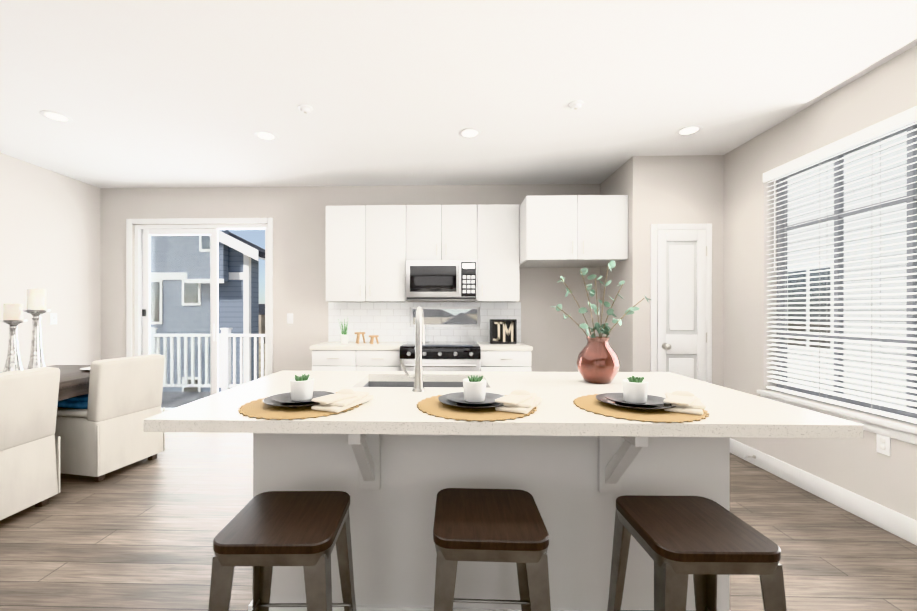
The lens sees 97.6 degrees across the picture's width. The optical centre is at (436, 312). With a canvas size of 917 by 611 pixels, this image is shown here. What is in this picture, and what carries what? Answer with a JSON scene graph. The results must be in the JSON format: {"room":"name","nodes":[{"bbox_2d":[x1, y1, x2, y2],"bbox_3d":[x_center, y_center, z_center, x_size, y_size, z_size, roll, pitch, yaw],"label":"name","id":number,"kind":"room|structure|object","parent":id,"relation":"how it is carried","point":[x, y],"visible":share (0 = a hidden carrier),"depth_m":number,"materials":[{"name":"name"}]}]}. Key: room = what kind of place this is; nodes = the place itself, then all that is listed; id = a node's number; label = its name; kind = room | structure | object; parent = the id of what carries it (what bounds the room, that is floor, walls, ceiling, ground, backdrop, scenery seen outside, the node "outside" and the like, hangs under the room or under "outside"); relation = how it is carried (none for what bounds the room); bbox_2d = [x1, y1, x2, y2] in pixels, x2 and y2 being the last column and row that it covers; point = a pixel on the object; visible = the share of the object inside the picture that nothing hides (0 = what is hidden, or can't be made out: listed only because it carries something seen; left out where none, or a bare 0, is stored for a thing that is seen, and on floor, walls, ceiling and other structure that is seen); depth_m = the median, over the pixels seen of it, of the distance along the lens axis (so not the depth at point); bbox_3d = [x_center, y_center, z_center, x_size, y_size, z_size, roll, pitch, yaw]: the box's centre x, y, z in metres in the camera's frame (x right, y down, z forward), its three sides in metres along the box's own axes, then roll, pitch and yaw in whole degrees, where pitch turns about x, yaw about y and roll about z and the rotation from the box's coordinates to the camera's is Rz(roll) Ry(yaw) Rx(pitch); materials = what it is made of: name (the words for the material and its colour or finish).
{"room":"kitchen","nodes":[
{"label":"kitchen","id":0,"kind":"room"},
{"bbox_2d":[0,153,100,371],"bbox_3d":[-4.101,-0.098,1.074,0.160,2.700,7.210,0,0,2],"label":"wall","id":1,"kind":"structure","parent":0,"point":[49,231],"depth_m":4.11,"materials":[{"name":"paint"}]},
{"bbox_2d":[50,313,56,324],"bbox_3d":[-3.925,0.059,4.115,0.017,0.118,0.072,0,0,2],"label":"light switch","id":2,"kind":"object","parent":1,"relation":"attached to","point":[53,318],"visible":1,"depth_m":4.11,"materials":[{"name":"white plastic"}]},
{"bbox_2d":[100,184,599,373],"bbox_3d":[-0.627,-0.102,4.661,6.900,2.700,0.160,0,0,2],"label":"wall","id":3,"kind":"structure","parent":0,"point":[553,338],"depth_m":4.61,"materials":[{"name":"paint"}]},
{"bbox_2d":[126,218,272,375],"bbox_3d":[-2.742,0.079,4.633,1.715,2.340,0.018,0,0,2],"label":"door frame","id":4,"kind":"structure","parent":3,"relation":"attached to","point":[130,222],"depth_m":4.62,"materials":[{"name":"white wood"}]},
{"bbox_2d":[135,224,266,412],"bbox_3d":[-2.739,0.109,4.712,1.592,2.278,0.120,0,0,2],"label":"sliding door","id":5,"kind":"structure","parent":3,"relation":"in","point":[144,234],"depth_m":4.70,"materials":[{"name":"white plastic"}]},
{"bbox_2d":[287,313,292,323],"bbox_3d":[-1.686,0.065,4.602,0.072,0.118,0.017,0,0,2],"label":"light switch","id":6,"kind":"object","parent":3,"relation":"attached to","point":[289,318],"visible":1,"depth_m":4.61,"materials":[{"name":"white plastic"}]},
{"bbox_2d":[326,205,408,301],"bbox_3d":[-0.747,-0.630,4.409,0.854,1.013,0.347,0,0,2],"label":"upper cabinet","id":7,"kind":"object","parent":3,"relation":"attached to","point":[371,250],"depth_m":4.24,"materials":[{"name":"white wood"}]},
{"bbox_2d":[328,302,520,341],"bbox_3d":[-0.144,0.102,4.563,2.192,0.452,0.008,0,0,2],"label":"backsplash","id":8,"kind":"structure","parent":3,"relation":"attached to","point":[387,321],"depth_m":4.57,"materials":[{"name":"tile"}]},
{"bbox_2d":[406,205,477,262],"bbox_3d":[0.054,-0.844,4.386,0.746,0.586,0.347,0,0,2],"label":"upper cabinet","id":9,"kind":"object","parent":3,"relation":"attached to","point":[433,232],"depth_m":4.21,"materials":[{"name":"white wood"}]},
{"bbox_2d":[406,260,476,300],"bbox_3d":[0.053,-0.341,4.337,0.742,0.414,0.446,0,0,2],"label":"microwave","id":10,"kind":"object","parent":9,"relation":"attached to","point":[441,280],"visible":1,"depth_m":4.15,"materials":[{"name":"silver metal"}]},
{"bbox_2d":[410,307,479,326],"bbox_3d":[0.094,0.045,4.616,0.793,0.224,0.050,0,0,2],"label":"backsplash","id":11,"kind":"structure","parent":3,"relation":"attached to","point":[447,325],"depth_m":4.59,"materials":[{"name":"tile"}]},
{"bbox_2d":[475,204,521,301],"bbox_3d":[0.650,-0.630,4.369,0.442,1.013,0.347,0,0,2],"label":"upper cabinet","id":12,"kind":"object","parent":3,"relation":"attached to","point":[497,265],"depth_m":4.20,"materials":[{"name":"white wood"}]},
{"bbox_2d":[518,195,627,267],"bbox_3d":[1.346,-0.814,4.167,0.956,0.612,0.711,0,0,2],"label":"upper cabinet","id":13,"kind":"object","parent":3,"relation":"attached to","point":[565,231],"depth_m":3.81,"materials":[{"name":"white wood"}]},
{"bbox_2d":[0,432,916,610],"bbox_3d":[-0.730,1.282,1.059,6.900,0.060,7.370,0,0,2],"label":"floor","id":14,"kind":"structure","parent":0,"point":[140,535],"depth_m":2.19,"materials":[{"name":"brown wood"}]},
{"bbox_2d":[0,367,59,519],"bbox_3d":[-2.791,0.803,2.393,0.609,0.896,0.570,0,0,2],"label":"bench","id":15,"kind":"object","parent":14,"relation":"on","point":[29,471],"visible":1,"depth_m":2.46,"materials":[{"name":"beige fabric"}]},
{"bbox_2d":[0,365,89,400],"bbox_3d":[-3.100,0.867,2.837,0.940,0.767,1.770,0,0,2],"label":"dining table","id":16,"kind":"object","parent":14,"relation":"on","point":[74,381],"visible":0.04,"depth_m":3.01,"materials":[{"name":"brown wood"}]},
{"bbox_2d":[0,304,27,372],"bbox_3d":[-3.127,0.202,2.962,0.156,0.562,0.156,0,0,2],"label":"candle holder","id":17,"kind":"object","parent":16,"relation":"on","point":[13,316],"visible":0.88,"depth_m":2.94,"materials":[{"name":"silver glass"}]},
{"bbox_2d":[22,287,50,368],"bbox_3d":[-2.889,0.149,2.895,0.156,0.667,0.156,0,0,2],"label":"candle holder","id":18,"kind":"object","parent":16,"relation":"on","point":[36,303],"visible":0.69,"depth_m":2.87,"materials":[{"name":"silver glass"}]},
{"bbox_2d":[54,354,164,481],"bbox_3d":[-2.686,0.802,3.257,0.609,0.896,0.570,0,0,12],"label":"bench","id":19,"kind":"object","parent":14,"relation":"on","point":[99,430],"visible":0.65,"depth_m":3.05,"materials":[{"name":"beige fabric"}]},
{"bbox_2d":[208,491,355,610],"bbox_3d":[-0.438,0.924,1.191,0.370,0.655,0.370,0,0,0],"label":"stool","id":20,"kind":"object","parent":14,"relation":"on","point":[263,533],"visible":1,"depth_m":1.10,"materials":[{"name":"brown wood"}]},
{"bbox_2d":[312,350,399,370],"bbox_3d":[-0.793,0.809,4.276,0.882,0.880,0.617,0,0,2],"label":"base cabinet","id":21,"kind":"object","parent":14,"relation":"on","point":[353,356],"depth_m":3.97,"materials":[{"name":"white wood"}]},
{"bbox_2d":[310,342,404,349],"bbox_3d":[-0.800,0.349,4.271,0.897,0.040,0.628,0,0,2],"label":"countertop","id":22,"kind":"structure","parent":21,"relation":"on","point":[327,345],"depth_m":3.97,"materials":[{"name":"white stone"}]},
{"bbox_2d":[338,319,348,343],"bbox_3d":[-0.994,0.190,4.287,0.104,0.277,0.123,0,0,2],"label":"potted plant","id":23,"kind":"object","parent":22,"relation":"on","point":[344,337],"visible":1,"depth_m":4.26,"materials":[{"name":"white ceramic"}]},
{"bbox_2d":[354,332,364,343],"bbox_3d":[-0.827,0.269,4.316,0.116,0.122,0.119,0,0,2],"label":"stool","id":24,"kind":"object","parent":22,"relation":"on","point":[358,336],"visible":1,"depth_m":4.28,"materials":[{"name":"brown wood"}]},
{"bbox_2d":[369,335,378,343],"bbox_3d":[-0.669,0.284,4.251,0.106,0.092,0.109,0,0,2],"label":"stool","id":25,"kind":"object","parent":22,"relation":"on","point":[372,338],"visible":1,"depth_m":4.24,"materials":[{"name":"brown wood"}]},
{"bbox_2d":[400,341,480,371],"bbox_3d":[0.040,0.786,4.183,0.782,0.927,0.732,0,0,2],"label":"range","id":26,"kind":"object","parent":14,"relation":"on","point":[461,356],"visible":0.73,"depth_m":3.87,"materials":[{"name":"silver metal"}]},
{"bbox_2d":[248,435,729,610],"bbox_3d":[0.198,0.812,1.747,1.824,0.880,0.980,0,0,2],"label":"kitchen island","id":27,"kind":"object","parent":14,"relation":"on","point":[391,459],"depth_m":1.52,"materials":[{"name":"paint"}]},
{"bbox_2d":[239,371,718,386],"bbox_3d":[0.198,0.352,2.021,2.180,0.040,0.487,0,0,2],"label":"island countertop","id":28,"kind":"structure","parent":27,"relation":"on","point":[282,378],"depth_m":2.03,"materials":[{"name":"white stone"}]},
{"bbox_2d":[363,379,486,386],"bbox_3d":[-0.064,0.470,1.975,0.636,0.220,0.396,0,0,2],"label":"sink","id":29,"kind":"object","parent":28,"relation":"in","point":[370,382],"depth_m":2.16,"materials":[{"name":"silver metal"}]},
{"bbox_2d":[551,260,650,383],"bbox_3d":[0.768,0.036,1.921,0.465,0.589,0.196,0,0,2],"label":"vase","id":30,"kind":"object","parent":28,"relation":"on","point":[597,362],"visible":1,"depth_m":1.89,"materials":[{"name":"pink metal"}]},
{"bbox_2d":[143,387,862,438],"bbox_3d":[0.183,0.352,1.499,2.180,0.040,0.557,0,0,2],"label":"island countertop","id":31,"kind":"structure","parent":27,"relation":"on","point":[392,410],"depth_m":1.25,"materials":[{"name":"white stone"}]},
{"bbox_2d":[237,373,373,419],"bbox_3d":[-0.468,0.276,1.448,0.456,0.112,0.427,0,0,2],"label":"place setting","id":32,"kind":"object","parent":31,"relation":"on","point":[301,399],"visible":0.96,"depth_m":1.38,"materials":[{"name":"wicker"}]},
{"bbox_2d":[416,375,541,421],"bbox_3d":[0.158,0.277,1.430,0.462,0.108,0.427,0,0,2],"label":"place setting","id":33,"kind":"object","parent":31,"relation":"on","point":[474,401],"visible":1,"depth_m":1.36,"materials":[{"name":"wicker"}]},
{"bbox_2d":[573,375,709,422],"bbox_3d":[0.725,0.275,1.414,0.469,0.114,0.427,0,0,2],"label":"place setting","id":34,"kind":"object","parent":31,"relation":"on","point":[634,400],"visible":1,"depth_m":1.35,"materials":[{"name":"wicker"}]},
{"bbox_2d":[433,488,550,610],"bbox_3d":[0.152,0.924,1.209,0.370,0.655,0.370,0,0,3],"label":"stool","id":35,"kind":"object","parent":14,"relation":"on","point":[491,525],"visible":1,"depth_m":1.09,"materials":[{"name":"brown wood"}]},
{"bbox_2d":[480,350,532,371],"bbox_3d":[0.686,0.809,4.234,0.500,0.880,0.617,0,0,2],"label":"base cabinet","id":36,"kind":"object","parent":14,"relation":"on","point":[491,360],"depth_m":3.93,"materials":[{"name":"white wood"}]},
{"bbox_2d":[477,342,532,349],"bbox_3d":[0.689,0.349,4.228,0.507,0.040,0.628,0,0,2],"label":"countertop","id":37,"kind":"structure","parent":36,"relation":"on","point":[484,345],"depth_m":3.93,"materials":[{"name":"white stone"}]},
{"bbox_2d":[490,319,516,343],"bbox_3d":[0.709,0.198,4.293,0.280,0.260,0.070,0,0,2],"label":"sign","id":38,"kind":"object","parent":37,"relation":"on","point":[503,331],"visible":1,"depth_m":4.28,"materials":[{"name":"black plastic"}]},
{"bbox_2d":[607,495,786,610],"bbox_3d":[0.726,0.925,1.157,0.370,0.655,0.370,0,0,1],"label":"stool","id":39,"kind":"object","parent":14,"relation":"on","point":[704,541],"visible":1,"depth_m":1.08,"materials":[{"name":"brown wood"}]},
{"bbox_2d":[0,0,916,187],"bbox_3d":[-0.730,-1.508,1.056,6.900,0.120,7.370,0,0,2],"label":"ceiling","id":40,"kind":"structure","parent":0,"point":[168,93],"depth_m":2.52,"materials":[{"name":"paint"}]},
{"bbox_2d":[39,110,72,122],"bbox_3d":[-2.807,-1.447,2.962,0.184,0.004,0.184,0,0,2],"label":"recessed light","id":41,"kind":"object","parent":40,"relation":"in","point":[55,116],"visible":1,"depth_m":2.96,"materials":[{"name":"white plastic"}]},
{"bbox_2d":[254,131,277,140],"bbox_3d":[-1.397,-1.448,3.281,0.184,0.004,0.184,0,0,2],"label":"recessed light","id":42,"kind":"object","parent":40,"relation":"in","point":[266,135],"visible":1,"depth_m":3.27,"materials":[{"name":"white plastic"}]},
{"bbox_2d":[298,104,312,113],"bbox_3d":[-0.929,-1.432,2.838,0.104,0.034,0.104,0,0,2],"label":"smoke detector","id":43,"kind":"object","parent":40,"relation":"attached to","point":[305,109],"visible":1,"depth_m":2.81,"materials":[{"name":"white plastic"}]},
{"bbox_2d":[459,128,480,137],"bbox_3d":[0.267,-1.448,3.234,0.184,0.004,0.184,0,0,2],"label":"recessed light","id":44,"kind":"object","parent":40,"relation":"in","point":[469,133],"visible":1,"depth_m":3.23,"materials":[{"name":"white plastic"}]},
{"bbox_2d":[568,100,583,109],"bbox_3d":[0.965,-1.432,2.784,0.104,0.034,0.104,0,0,2],"label":"smoke detector","id":45,"kind":"object","parent":40,"relation":"attached to","point":[575,105],"visible":1,"depth_m":2.76,"materials":[{"name":"white plastic"}]},
{"bbox_2d":[676,125,702,135],"bbox_3d":[2.002,-1.448,3.184,0.184,0.004,0.184,0,0,2],"label":"recessed light","id":46,"kind":"object","parent":40,"relation":"in","point":[688,130],"visible":1,"depth_m":3.18,"materials":[{"name":"white plastic"}]},
{"bbox_2d":[600,155,723,386],"bbox_3d":[2.236,-0.101,4.099,0.823,2.700,0.800,0,0,2],"label":"wall","id":47,"kind":"structure","parent":0,"point":[687,189],"depth_m":3.71,"materials":[{"name":"paint"}]},
{"bbox_2d":[650,224,711,383],"bbox_3d":[2.245,0.215,3.687,0.548,2.068,0.020,0,0,2],"label":"door frame","id":48,"kind":"structure","parent":47,"relation":"attached to","point":[654,228],"depth_m":3.68,"materials":[{"name":"white wood"}]},
{"bbox_2d":[657,230,706,381],"bbox_3d":[2.250,0.240,3.650,0.444,2.002,0.094,0,0,2],"label":"pantry door","id":49,"kind":"structure","parent":47,"relation":"in","point":[681,304],"depth_m":3.68,"materials":[{"name":"white wood"}]},
{"bbox_2d":[723,45,916,520],"bbox_3d":[2.636,-0.098,0.882,0.160,2.700,7.210,0,0,2],"label":"wall","id":50,"kind":"structure","parent":0,"point":[862,467],"depth_m":2.98,"materials":[{"name":"paint"}]},
{"bbox_2d":[730,438,916,545],"bbox_3d":[2.527,1.188,0.581,0.040,0.130,6.220,0,0,2],"label":"baseboard","id":51,"kind":"structure","parent":50,"relation":"attached to","point":[902,526],"depth_m":2.57,"materials":[{"name":"white wood"}]},
{"bbox_2d":[757,121,916,444],"bbox_3d":[2.640,-0.203,2.072,0.170,1.828,2.350,0,0,2],"label":"window","id":52,"kind":"structure","parent":50,"relation":"in","point":[908,199],"depth_m":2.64,"materials":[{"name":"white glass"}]},
{"bbox_2d":[763,106,916,423],"bbox_3d":[2.620,-0.257,2.072,0.084,1.720,2.282,0,0,2],"label":"window blinds","id":53,"kind":"object","parent":52,"relation":"attached to","point":[898,121],"visible":1,"depth_m":2.56,"materials":[{"name":"white plastic"}]},
{"bbox_2d":[876,434,890,455],"bbox_3d":[2.592,0.761,2.329,0.008,0.118,0.072,0,0,2],"label":"electrical outlet","id":54,"kind":"object","parent":50,"relation":"attached to","point":[883,444],"visible":1,"depth_m":2.32,"materials":[{"name":"white plastic"}]},
{"label":"outside","id":55,"kind":"structure","parent":0,"visible":0},
{"bbox_2d":[161,392,219,407],"bbox_3d":[-2.706,1.438,5.609,3.850,0.340,1.608,0,0,2],"label":"deck","id":56,"kind":"object","parent":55,"point":[181,396],"depth_m":6.01,"materials":[{"name":"grey wood"}]},
{"bbox_2d":[151,328,264,391],"bbox_3d":[-2.686,0.752,6.332,3.859,1.030,0.129,0,0,2],"label":"railing","id":57,"kind":"object","parent":56,"relation":"on","point":[225,336],"visible":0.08,"depth_m":6.28,"materials":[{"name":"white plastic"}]},
{"bbox_2d":[259,343,264,378],"bbox_3d":[2.617,4.256,94.880,300.000,0.200,310.000,0,0,2],"label":"ground","id":58,"kind":"structure","parent":55,"point":[260,360],"depth_m":35.56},
{"bbox_2d":[151,230,264,391],"bbox_3d":[-7.977,0.469,11.434,6.580,7.545,1.520,0,0,2],"label":"neighbouring house","id":59,"kind":"structure","parent":58,"relation":"on","point":[239,257],"depth_m":11.10,"materials":[{"name":"blue"}]},
{"bbox_2d":[259,304,476,343],"bbox_3d":[1.371,1.369,59.120,60.296,5.648,28.032,0,0,2],"label":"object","id":60,"kind":"object","parent":58,"relation":"on","point":[437,315],"depth_m":52.23,"materials":[{"name":"grey"}]}
]}

